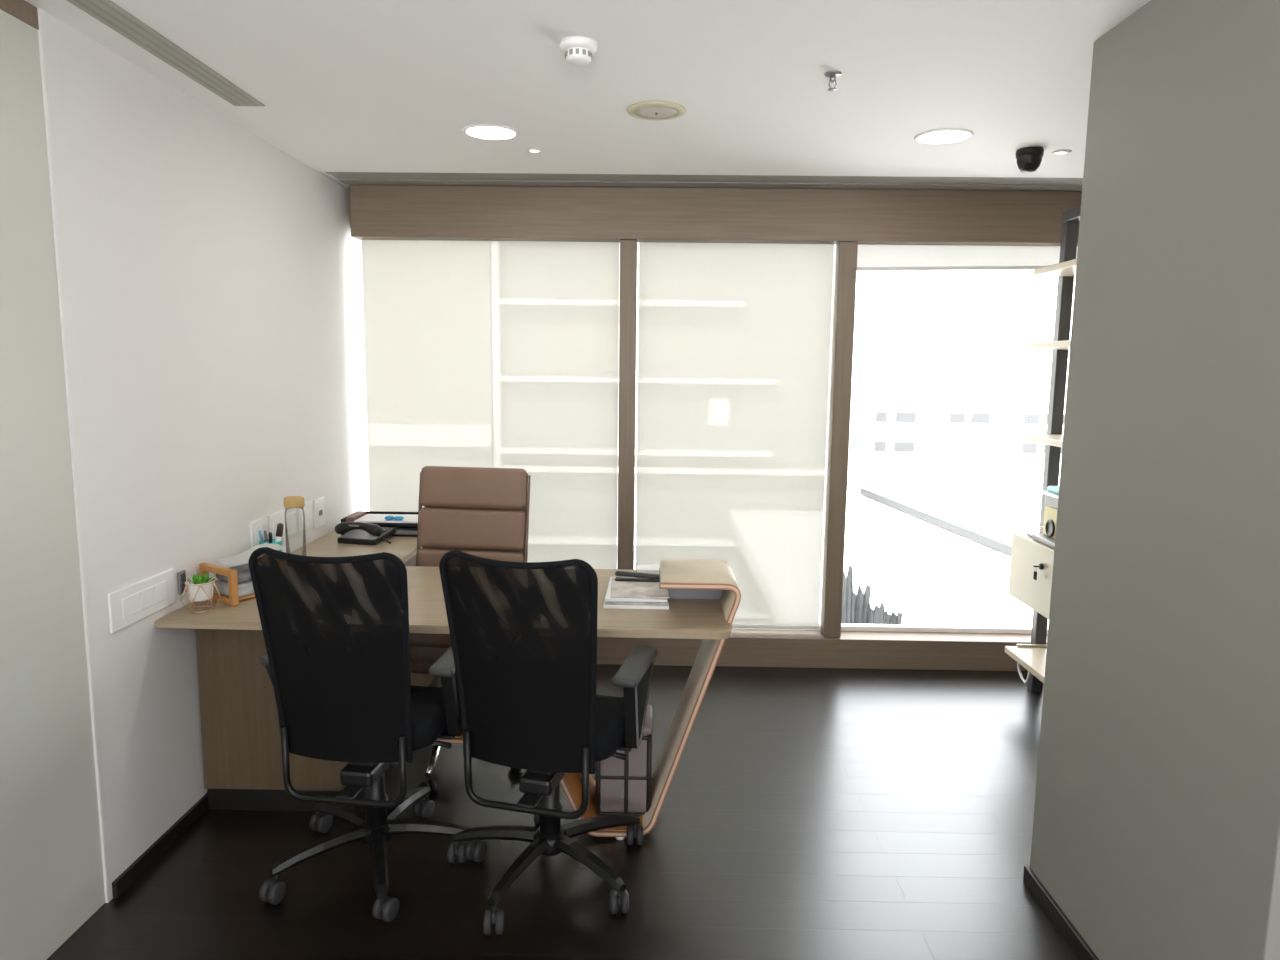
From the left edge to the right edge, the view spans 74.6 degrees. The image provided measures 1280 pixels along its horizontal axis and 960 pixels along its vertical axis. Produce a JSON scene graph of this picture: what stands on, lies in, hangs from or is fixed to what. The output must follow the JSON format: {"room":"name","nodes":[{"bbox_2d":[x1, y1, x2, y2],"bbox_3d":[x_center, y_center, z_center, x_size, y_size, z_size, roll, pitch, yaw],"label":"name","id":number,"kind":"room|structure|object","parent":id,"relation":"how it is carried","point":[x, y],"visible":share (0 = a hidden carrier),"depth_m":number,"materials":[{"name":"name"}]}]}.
{"room":"office","nodes":[
{"label":"office","id":0,"kind":"room"},
{"bbox_2d":[37,7,369,902],"bbox_3d":[-1.608,-0.139,3.451,0.200,2.435,2.374,1,8,1],"label":"wall","id":1,"kind":"structure","parent":0,"point":[211,274],"depth_m":2.74,"materials":[{"name":"white paint"}]},
{"bbox_2d":[0,0,104,959],"bbox_3d":[-1.569,0.149,1.269,0.044,2.432,2.026,1,8,1],"label":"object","id":2,"kind":"structure","parent":1,"relation":"in","point":[52,878],"depth_m":2.13,"materials":[{"name":"beige paint"}]},
{"bbox_2d":[39,9,110,884],"bbox_3d":[-1.549,-0.009,2.280,0.047,2.382,0.019,1,8,1],"label":"trim","id":3,"kind":"structure","parent":1,"relation":"attached to","point":[42,16],"depth_m":2.26,"materials":[{"name":"white paint"}]},
{"bbox_2d":[107,568,175,633],"bbox_3d":[-1.521,0.365,2.576,0.011,0.118,0.327,1,8,1],"label":"switch plate","id":4,"kind":"object","parent":1,"relation":"attached to","point":[130,604],"visible":1,"depth_m":2.55,"materials":[{"name":"white plastic"}]},
{"bbox_2d":[112,792,207,897],"bbox_3d":[-1.515,1.053,3.541,0.014,0.050,2.204,1,8,1],"label":"baseboard","id":5,"kind":"structure","parent":1,"relation":"attached to","point":[123,881],"depth_m":2.66,"materials":[{"name":"black"}]},
{"bbox_2d":[177,570,186,593],"bbox_3d":[-1.518,0.339,2.785,0.011,0.075,0.040,1,8,1],"label":"socket plate","id":6,"kind":"object","parent":1,"relation":"attached to","point":[181,576],"visible":0.88,"depth_m":2.77,"materials":[{"name":"grey plastic"}]},
{"bbox_2d":[250,516,268,547],"bbox_3d":[-1.508,0.213,3.334,0.011,0.120,0.145,1,8,1],"label":"switch plate","id":7,"kind":"object","parent":1,"relation":"attached to","point":[261,524],"visible":0.56,"depth_m":3.30,"materials":[{"name":"white plastic"}]},
{"bbox_2d":[268,508,297,538],"bbox_3d":[-1.505,0.185,3.535,0.011,0.123,0.271,1,8,1],"label":"socket plate","id":8,"kind":"object","parent":1,"relation":"attached to","point":[278,517],"visible":0.72,"depth_m":3.54,"materials":[{"name":"white plastic"}]},
{"bbox_2d":[297,501,312,532],"bbox_3d":[-1.501,0.165,3.768,0.011,0.123,0.150,1,8,1],"label":"socket plate","id":9,"kind":"object","parent":1,"relation":"attached to","point":[308,505],"visible":0.89,"depth_m":3.77,"materials":[{"name":"white plastic"}]},
{"bbox_2d":[313,497,324,528],"bbox_3d":[-1.498,0.152,3.931,0.013,0.135,0.115,1,8,1],"label":"socket plate","id":10,"kind":"object","parent":1,"relation":"attached to","point":[319,504],"visible":1,"depth_m":3.92,"materials":[{"name":"white plastic"}]},
{"bbox_2d":[354,252,362,509],"bbox_3d":[-0.779,-0.248,4.464,1.426,2.090,0.050,1,8,1],"label":"window","id":11,"kind":"structure","parent":1,"relation":"in","point":[354,252],"depth_m":4.42,"materials":[{"name":"white plastic"}]},
{"bbox_2d":[732,623,819,629],"bbox_3d":[0.480,-0.231,4.446,1.092,2.090,0.050,1,8,1],"label":"window","id":12,"kind":"structure","parent":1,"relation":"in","point":[819,623],"depth_m":4.55,"materials":[{"name":"white plastic"}]},
{"bbox_2d":[597,629,1047,670],"bbox_3d":[0.434,0.889,4.544,3.879,0.158,0.250,1,8,1],"label":"window sill","id":13,"kind":"structure","parent":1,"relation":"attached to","point":[744,647],"depth_m":4.42,"materials":[{"name":"beige wood"}]},
{"bbox_2d":[841,623,1047,633],"bbox_3d":[1.706,-0.215,4.428,1.362,2.090,0.050,1,8,1],"label":"window sill","id":14,"kind":"structure","parent":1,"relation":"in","point":[844,627],"depth_m":4.54,"materials":[{"name":"white plastic"}]},
{"bbox_2d":[47,664,1078,959],"bbox_3d":[0.345,1.575,0.707,4.329,0.200,8.200,1,8,1],"label":"floor","id":15,"kind":"structure","parent":0,"point":[805,813],"depth_m":2.66,"materials":[{"name":"brown wood"}]},
{"bbox_2d":[248,547,487,921],"bbox_3d":[-0.802,0.678,2.585,0.631,1.059,0.614,2,8,8],"label":"mesh office chair","id":16,"kind":"object","parent":15,"relation":"on","point":[336,661],"visible":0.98,"depth_m":2.36,"materials":[{"name":"black fabric"}]},
{"bbox_2d":[155,530,740,839],"bbox_3d":[-0.594,0.658,3.461,1.845,0.876,1.650,1,8,1],"label":"desk","id":17,"kind":"object","parent":15,"relation":"on","point":[240,729],"visible":0.48,"depth_m":2.88,"materials":[{"name":"brown wood"}]},
{"bbox_2d":[181,573,220,612],"bbox_3d":[-1.438,0.363,2.749,0.103,0.126,0.119,1,8,1],"label":"potted plant","id":18,"kind":"object","parent":17,"relation":"on","point":[200,588],"visible":1,"depth_m":2.73,"materials":[{"name":"green plant"}]},
{"bbox_2d":[199,563,254,605],"bbox_3d":[-1.381,0.344,2.926,0.192,0.120,0.202,5,9,33],"label":"desk organiser","id":19,"kind":"object","parent":17,"relation":"on","point":[232,599],"visible":0.38,"depth_m":2.82,"materials":[{"name":"orange wood"}]},
{"bbox_2d":[214,580,254,596],"bbox_3d":[-1.382,0.367,2.929,0.132,0.045,0.146,5,9,32],"label":"pack","id":20,"kind":"object","parent":19,"relation":"in","point":[245,588],"visible":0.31,"depth_m":2.87},
{"bbox_2d":[216,564,251,582],"bbox_3d":[-1.383,0.325,2.922,0.124,0.038,0.135,5,9,33],"label":"cloth bundle","id":21,"kind":"object","parent":20,"relation":"on","point":[243,573],"visible":0.31,"depth_m":2.88,"materials":[{"name":"grey fabric"}]},
{"bbox_2d":[214,543,285,565],"bbox_3d":[-1.364,0.259,2.941,0.120,0.040,0.200,5,9,33],"label":"paper sheet","id":22,"kind":"object","parent":19,"relation":"on","point":[242,558],"visible":0.76,"depth_m":2.93,"materials":[{"name":"white paper"}]},
{"bbox_2d":[259,539,281,550],"bbox_3d":[-1.444,0.296,3.291,0.084,0.118,0.084,1,8,1],"label":"pen cup","id":23,"kind":"object","parent":17,"relation":"on","point":[260,542],"visible":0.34,"depth_m":3.27,"materials":[{"name":"teal plastic"}]},
{"bbox_2d":[258,530,263,542],"bbox_3d":[-1.466,0.272,3.278,0.039,0.155,0.012,0,8,-7],"label":"pen","id":24,"kind":"object","parent":23,"relation":"in","point":[259,531],"visible":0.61,"depth_m":3.27,"materials":[{"name":"blue plastic"}]},
{"bbox_2d":[264,530,267,542],"bbox_3d":[-1.465,0.272,3.304,0.028,0.148,0.011,3,8,20],"label":"pen","id":25,"kind":"object","parent":23,"relation":"in","point":[265,531],"visible":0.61,"depth_m":3.30,"materials":[{"name":"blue plastic"}]},
{"bbox_2d":[268,532,272,542],"bbox_3d":[-1.437,0.276,3.271,0.013,0.149,0.020,-5,9,-35],"label":"pen","id":26,"kind":"object","parent":23,"relation":"in","point":[269,533],"visible":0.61,"depth_m":3.26,"materials":[{"name":"black plastic"}]},
{"bbox_2d":[275,523,283,541],"bbox_3d":[-1.420,0.258,3.294,0.049,0.180,0.024,-1,8,-14],"label":"pen","id":27,"kind":"object","parent":23,"relation":"in","point":[279,531],"visible":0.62,"depth_m":3.28,"materials":[{"name":"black plastic"}]},
{"bbox_2d":[283,496,306,555],"bbox_3d":[-1.386,0.205,3.378,0.078,0.276,0.078,1,8,1],"label":"glass bottle","id":28,"kind":"object","parent":17,"relation":"on","point":[289,501],"visible":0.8,"depth_m":3.35,"materials":[{"name":"clear glass"}]},
{"bbox_2d":[335,522,395,544],"bbox_3d":[-1.229,0.234,3.873,0.293,0.102,0.208,2,8,13],"label":"desk phone","id":29,"kind":"object","parent":17,"relation":"on","point":[361,533],"visible":1,"depth_m":3.80,"materials":[{"name":"black plastic"}]},
{"bbox_2d":[341,511,417,536],"bbox_3d":[-1.199,0.213,4.085,0.430,0.080,0.235,1,8,1],"label":"document tray","id":30,"kind":"object","parent":17,"relation":"on","point":[402,529],"visible":0.26,"depth_m":3.98,"materials":[{"name":"black plastic"}]},
{"bbox_2d":[346,511,366,521],"bbox_3d":[-1.379,0.183,4.084,0.040,0.034,0.175,1,8,1],"label":"notebook","id":31,"kind":"object","parent":30,"relation":"in","point":[359,514],"visible":0.68,"depth_m":4.05,"materials":[{"name":"brown paper"}]},
{"bbox_2d":[354,514,417,522],"bbox_3d":[-1.179,0.193,4.075,0.350,0.020,0.190,1,8,1],"label":"paper stack","id":32,"kind":"object","parent":30,"relation":"on","point":[369,518],"visible":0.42,"depth_m":4.03,"materials":[{"name":"white paper"}]},
{"bbox_2d":[385,516,393,519],"bbox_3d":[-1.195,0.181,4.008,0.048,0.020,0.048,1,8,1],"label":"wrapper","id":33,"kind":"object","parent":32,"relation":"on","point":[386,517],"visible":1,"depth_m":3.99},
{"bbox_2d":[394,516,403,519],"bbox_3d":[-1.150,0.182,4.002,0.048,0.020,0.048,1,8,1],"label":"wrapper","id":34,"kind":"object","parent":32,"relation":"on","point":[395,517],"visible":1,"depth_m":3.99,"materials":[{"name":"blue plastic"}]},
{"bbox_2d":[595,704,651,815],"bbox_3d":[-0.054,0.979,2.955,0.192,0.322,0.212,1,8,1],"label":"case","id":35,"kind":"object","parent":17,"relation":"on","point":[622,786],"visible":0.62,"depth_m":2.86,"materials":[{"name":"grey"}]},
{"bbox_2d":[603,596,668,609],"bbox_3d":[-0.011,0.408,2.974,0.220,0.012,0.310,1,8,1],"label":"magazine","id":36,"kind":"object","parent":17,"relation":"on","point":[662,607],"visible":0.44,"depth_m":2.82,"materials":[{"name":"white paper"}]},
{"bbox_2d":[605,579,668,605],"bbox_3d":[-0.010,0.396,2.980,0.216,0.010,0.315,1,8,0],"label":"magazine","id":37,"kind":"object","parent":36,"relation":"on","point":[606,602],"visible":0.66,"depth_m":2.82,"materials":[{"name":"white paper"}]},
{"bbox_2d":[605,577,666,601],"bbox_3d":[-0.009,0.386,2.979,0.210,0.008,0.305,1,8,1],"label":"magazine","id":38,"kind":"object","parent":37,"relation":"on","point":[608,594],"visible":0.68,"depth_m":2.83,"materials":[{"name":"white paper"}]},
{"bbox_2d":[611,577,669,597],"bbox_3d":[-0.002,0.380,2.976,0.200,0.004,0.270,1,8,-1],"label":"magazine","id":39,"kind":"object","parent":38,"relation":"on","point":[619,589],"visible":0.7,"depth_m":2.93,"materials":[{"name":"beige paper"}]},
{"bbox_2d":[615,571,658,581],"bbox_3d":[-0.006,0.350,3.058,0.170,0.033,0.032,1,8,4],"label":"stapler","id":40,"kind":"object","parent":39,"relation":"on","point":[628,576],"visible":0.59,"depth_m":3.05,"materials":[{"name":"black plastic"}]},
{"bbox_2d":[637,565,659,572],"bbox_3d":[0.043,0.356,3.315,0.110,0.025,0.090,1,8,1],"label":"notepad","id":41,"kind":"object","parent":17,"relation":"on","point":[640,568],"visible":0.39,"depth_m":3.29,"materials":[{"name":"white paper"}]},
{"bbox_2d":[409,466,530,795],"bbox_3d":[-0.742,0.547,3.317,0.629,1.128,0.724,2,8,8],"label":"chair","id":42,"kind":"object","parent":15,"relation":"on","point":[476,511],"visible":0.3,"depth_m":3.53,"materials":[{"name":"brown leather"}]},
{"bbox_2d":[417,548,523,566],"bbox_3d":[-0.719,0.381,3.553,0.462,0.167,0.075,2,8,8],"label":"cushion","id":43,"kind":"object","parent":42,"relation":"on","point":[427,557],"depth_m":3.54,"materials":[{"name":"brown leather"}]},
{"bbox_2d":[418,507,525,550],"bbox_3d":[-0.713,0.208,3.559,0.462,0.168,0.075,2,8,8],"label":"cushion","id":44,"kind":"object","parent":42,"relation":"on","point":[439,528],"depth_m":3.53,"materials":[{"name":"brown leather"}]},
{"bbox_2d":[420,466,526,509],"bbox_3d":[-0.707,0.033,3.565,0.462,0.172,0.076,2,8,8],"label":"cushion","id":45,"kind":"object","parent":42,"relation":"on","point":[441,487],"depth_m":3.54,"materials":[{"name":"brown leather"}]},
{"bbox_2d":[439,550,657,934],"bbox_3d":[-0.296,0.693,2.516,0.633,1.059,0.636,3,8,15],"label":"mesh office chair","id":46,"kind":"object","parent":15,"relation":"on","point":[523,635],"visible":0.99,"depth_m":2.32,"materials":[{"name":"black fabric"}]},
{"bbox_2d":[1005,205,1080,692],"bbox_3d":[1.945,-0.013,3.359,0.368,2.290,1.325,1,8,1],"label":"shelving unit","id":47,"kind":"object","parent":15,"relation":"on","point":[1026,552],"visible":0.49,"depth_m":3.88,"materials":[{"name":"grey wood"}]},
{"bbox_2d":[1017,662,1030,683],"bbox_3d":[1.804,0.903,3.951,0.016,0.092,0.138,1,8,1],"label":"cable","id":48,"kind":"object","parent":47,"relation":"hanging from","point":[1018,664],"visible":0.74,"depth_m":3.95,"materials":[{"name":"white plastic"}]},
{"bbox_2d":[1023,526,1042,535],"bbox_3d":[1.911,0.244,3.933,0.213,0.033,0.122,1,8,1],"label":"charging cable","id":49,"kind":"object","parent":47,"relation":"on","point":[1024,529],"visible":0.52,"depth_m":3.98,"materials":[{"name":"white plastic"}]},
{"bbox_2d":[1033,565,1039,579],"bbox_3d":[1.746,0.409,3.706,0.027,0.063,0.024,1,8,1],"label":"key","id":50,"kind":"object","parent":47,"relation":"attached to","point":[1035,566],"visible":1,"depth_m":3.70,"materials":[{"name":"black metal"}]},
{"bbox_2d":[1032,534,1054,547],"bbox_3d":[1.917,0.289,3.636,0.245,0.024,0.435,1,8,1],"label":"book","id":51,"kind":"object","parent":47,"relation":"on","point":[1041,538],"visible":0.22,"depth_m":3.75,"materials":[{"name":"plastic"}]},
{"bbox_2d":[1043,495,1057,538],"bbox_3d":[1.918,0.176,3.679,0.170,0.188,0.314,1,8,1],"label":"binder","id":52,"kind":"object","parent":51,"relation":"on","point":[1051,503],"visible":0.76,"depth_m":3.77,"materials":[{"name":"beige"}]},
{"bbox_2d":[1038,490,1058,498],"bbox_3d":[1.919,0.077,3.671,0.197,0.010,0.360,1,8,1],"label":"folder","id":53,"kind":"object","parent":52,"relation":"on","point":[1051,494],"visible":0.24,"depth_m":3.75,"materials":[{"name":"white plastic"}]},
{"bbox_2d":[1047,486,1058,494],"bbox_3d":[1.927,0.060,3.659,0.170,0.027,0.320,1,8,1],"label":"pouch","id":54,"kind":"object","parent":53,"relation":"on","point":[1054,489],"visible":0.2,"depth_m":3.75,"materials":[{"name":"teal"}]},
{"bbox_2d":[25,0,1150,190],"bbox_3d":[0.400,-1.062,0.358,4.279,0.250,8.200,1,8,1],"label":"ceiling","id":55,"kind":"structure","parent":0,"point":[342,85],"depth_m":2.59,"materials":[{"name":"white paint"}]},
{"bbox_2d":[67,0,264,105],"bbox_3d":[-1.369,-1.057,1.149,0.106,0.005,3.510,1,8,1],"label":"ceiling vent","id":56,"kind":"object","parent":55,"relation":"in","point":[107,12],"visible":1,"depth_m":2.37,"materials":[{"name":"grey metal"}]},
{"bbox_2d":[463,124,518,140],"bbox_3d":[-0.565,-1.316,3.183,0.212,0.007,0.212,1,8,1],"label":"recessed light","id":57,"kind":"object","parent":55,"relation":"in","point":[493,132],"visible":1,"depth_m":3.18,"materials":[{"name":"white plastic"}]},
{"bbox_2d":[466,127,514,138],"bbox_3d":[-0.565,-1.317,3.183,0.184,0.004,0.184,-6,10,-39],"label":"diffuser","id":58,"kind":"object","parent":57,"relation":"attached to","point":[475,132],"depth_m":3.18,"materials":[{"name":"white"}]},
{"bbox_2d":[526,148,542,152],"bbox_3d":[-0.432,-1.349,3.441,0.072,0.006,0.072,1,8,1],"label":"recessed light","id":59,"kind":"object","parent":55,"relation":"in","point":[530,150],"visible":1,"depth_m":3.43,"materials":[{"name":"white plastic"}]},
{"bbox_2d":[560,36,596,66],"bbox_3d":[-0.169,-1.173,2.309,0.104,0.052,0.104,1,8,1],"label":"smoke detector","id":60,"kind":"object","parent":55,"relation":"attached to","point":[579,51],"visible":1,"depth_m":2.28,"materials":[{"name":"white plastic"}]},
{"bbox_2d":[628,101,685,119],"bbox_3d":[0.057,-1.266,2.894,0.200,0.014,0.200,1,8,1],"label":"ceiling speaker","id":61,"kind":"object","parent":55,"relation":"attached to","point":[649,110],"visible":1,"depth_m":2.87,"materials":[{"name":"beige"}]},
{"bbox_2d":[635,106,678,118],"bbox_3d":[0.057,-1.269,2.893,0.153,0.010,0.153,1,8,1],"label":"grille","id":62,"kind":"object","parent":61,"relation":"attached to","point":[641,112],"depth_m":2.89,"materials":[{"name":"beige"}]},
{"bbox_2d":[824,71,841,90],"bbox_3d":[0.579,-1.195,2.522,0.052,0.047,0.052,1,8,1],"label":"sprinkler head","id":63,"kind":"object","parent":55,"relation":"attached to","point":[832,75],"visible":1,"depth_m":2.51},
{"bbox_2d":[914,128,973,144],"bbox_3d":[1.146,-1.294,3.170,0.212,0.007,0.212,1,8,1],"label":"recessed light","id":64,"kind":"object","parent":55,"relation":"in","point":[946,135],"visible":1,"depth_m":3.16,"materials":[{"name":"white plastic"}]},
{"bbox_2d":[918,131,969,143],"bbox_3d":[1.146,-1.296,3.170,0.184,0.004,0.184,7,10,41],"label":"diffuser","id":65,"kind":"object","parent":64,"relation":"attached to","point":[928,137],"depth_m":3.17,"materials":[{"name":"white"}]},
{"bbox_2d":[1016,147,1043,172],"bbox_3d":[1.556,-1.272,3.358,0.104,0.090,0.104,1,8,1],"label":"dome camera","id":66,"kind":"object","parent":55,"relation":"attached to","point":[1029,159],"visible":1,"depth_m":3.32,"materials":[{"name":"black plastic"}]},
{"bbox_2d":[1052,150,1070,154],"bbox_3d":[1.695,-1.316,3.375,0.072,0.006,0.072,1,8,1],"label":"recessed light","id":67,"kind":"object","parent":55,"relation":"in","point":[1058,152],"visible":1,"depth_m":3.37,"materials":[{"name":"white plastic"}]},
{"bbox_2d":[1030,0,1279,959],"bbox_3d":[1.772,0.099,1.945,1.150,2.435,0.938,1,8,1],"label":"wall","id":68,"kind":"structure","parent":0,"point":[1156,832],"depth_m":1.89,"materials":[{"name":"grey paint"}]},
{"bbox_2d":[1023,865,1098,959],"bbox_3d":[1.177,1.270,2.113,0.014,0.055,0.945,1,8,1],"label":"baseboard","id":69,"kind":"structure","parent":68,"relation":"attached to","point":[1056,915],"depth_m":2.36,"materials":[{"name":"black"}]},
{"bbox_3d":[0.462,-1.372,4.342,3.879,0.195,0.179,1,8,1],"label":"wall","id":70,"kind":"structure","parent":0,"visible":0},
{"bbox_2d":[361,240,619,568],"bbox_3d":[-0.772,-0.300,4.386,1.316,2.167,0.036,1,8,1],"label":"roller blind","id":71,"kind":"object","parent":70,"relation":"attached to","point":[483,354],"visible":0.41,"depth_m":4.35,"materials":[{"name":"fabric"}]},
{"bbox_2d":[617,240,636,569],"bbox_3d":[-0.068,-0.196,4.358,0.085,2.027,0.110,1,8,1],"label":"trim","id":72,"kind":"structure","parent":70,"relation":"attached to","point":[626,418],"depth_m":4.28,"materials":[{"name":"beige wood"}]},
{"bbox_2d":[326,172,1082,190],"bbox_3d":[0.472,-1.420,3.977,3.849,0.015,0.266,1,8,1],"label":"trim","id":73,"kind":"structure","parent":70,"relation":"attached to","point":[353,178],"depth_m":3.99,"materials":[{"name":"grey paint"}]},
{"bbox_2d":[349,185,1081,245],"bbox_3d":[0.482,-1.315,4.192,3.832,0.247,0.130,1,8,1],"label":"window valance","id":74,"kind":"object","parent":70,"relation":"attached to","point":[377,212],"depth_m":4.13,"materials":[{"name":"beige wood"}]},
{"bbox_2d":[636,242,834,628],"bbox_3d":[0.478,-0.282,4.369,0.987,2.170,0.036,1,8,1],"label":"roller blind","id":75,"kind":"object","parent":70,"relation":"attached to","point":[734,339],"visible":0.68,"depth_m":4.36,"materials":[{"name":"fabric"}]},
{"bbox_2d":[820,242,857,637],"bbox_3d":[1.024,-0.182,4.343,0.089,2.027,0.110,1,8,1],"label":"trim","id":76,"kind":"structure","parent":70,"relation":"attached to","point":[845,268],"depth_m":4.29,"materials":[{"name":"beige wood"}]},
{"bbox_2d":[857,244,1077,270],"bbox_3d":[1.728,-1.196,4.228,1.278,0.292,0.036,1,8,1],"label":"roller blind","id":77,"kind":"object","parent":70,"relation":"attached to","point":[870,257],"visible":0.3,"depth_m":4.24,"materials":[{"name":"fabric"}]},
{"label":"outside","id":78,"kind":"structure","parent":0,"visible":0},
{"bbox_2d":[819,486,1048,626],"bbox_3d":[12.046,1.416,14.770,20.300,0.300,15.700,1,8,1],"label":"flat roof","id":79,"kind":"structure","parent":78,"point":[926,572],"depth_m":14.30,"materials":[{"name":"white"}]},
{"bbox_2d":[841,564,853,623],"bbox_3d":[2.419,1.381,10.020,0.280,0.795,0.107,-1,8,-9],"label":"sheet","id":80,"kind":"object","parent":79,"relation":"on","point":[847,617],"visible":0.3,"depth_m":10.03,"materials":[{"name":"white paper"}]},
{"bbox_2d":[853,584,870,623],"bbox_3d":[2.633,1.502,10.070,0.260,0.546,0.081,3,8,15],"label":"sheet","id":81,"kind":"object","parent":79,"relation":"on","point":[861,600],"visible":0.63,"depth_m":10.06,"materials":[{"name":"white paper"}]},
{"bbox_2d":[869,602,885,623],"bbox_3d":[2.816,1.620,9.990,0.240,0.338,0.059,-2,8,-21],"label":"sheet","id":82,"kind":"object","parent":79,"relation":"on","point":[876,616],"visible":0.63,"depth_m":9.99,"materials":[{"name":"white paper"}]},
{"bbox_2d":[885,610,902,623],"bbox_3d":[3.049,1.676,10.117,0.220,0.199,0.045,5,9,31],"label":"sheet","id":83,"kind":"object","parent":79,"relation":"on","point":[893,618],"visible":0.59,"depth_m":10.12,"materials":[{"name":"white paper"}]},
{"bbox_2d":[860,488,1011,555],"bbox_3d":[5.998,0.865,16.511,0.140,0.160,8.963,0,8,-6],"label":"gutter","id":84,"kind":"object","parent":79,"relation":"on","point":[991,542],"visible":0.56,"depth_m":16.47,"materials":[{"name":"grey metal"}]},
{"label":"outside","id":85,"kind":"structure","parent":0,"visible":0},
{"bbox_3d":[0.654,3.345,48.449,120.000,0.200,84.800,1,8,1],"label":"ground","id":86,"kind":"structure","parent":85,"visible":0},
{"bbox_2d":[617,243,834,569],"bbox_3d":[0.603,-1.847,22.066,7.380,17.000,8.350,1,8,1],"label":"office building","id":87,"kind":"structure","parent":86,"relation":"on","point":[637,243],"depth_m":18.16,"materials":[{"name":"grey"}]},
{"bbox_2d":[847,303,1072,487],"bbox_3d":[13.745,0.404,27.547,17.300,11.400,8.050,1,8,1],"label":"building","id":88,"kind":"structure","parent":86,"relation":"on","point":[943,395],"depth_m":23.26,"materials":[{"name":"white"}]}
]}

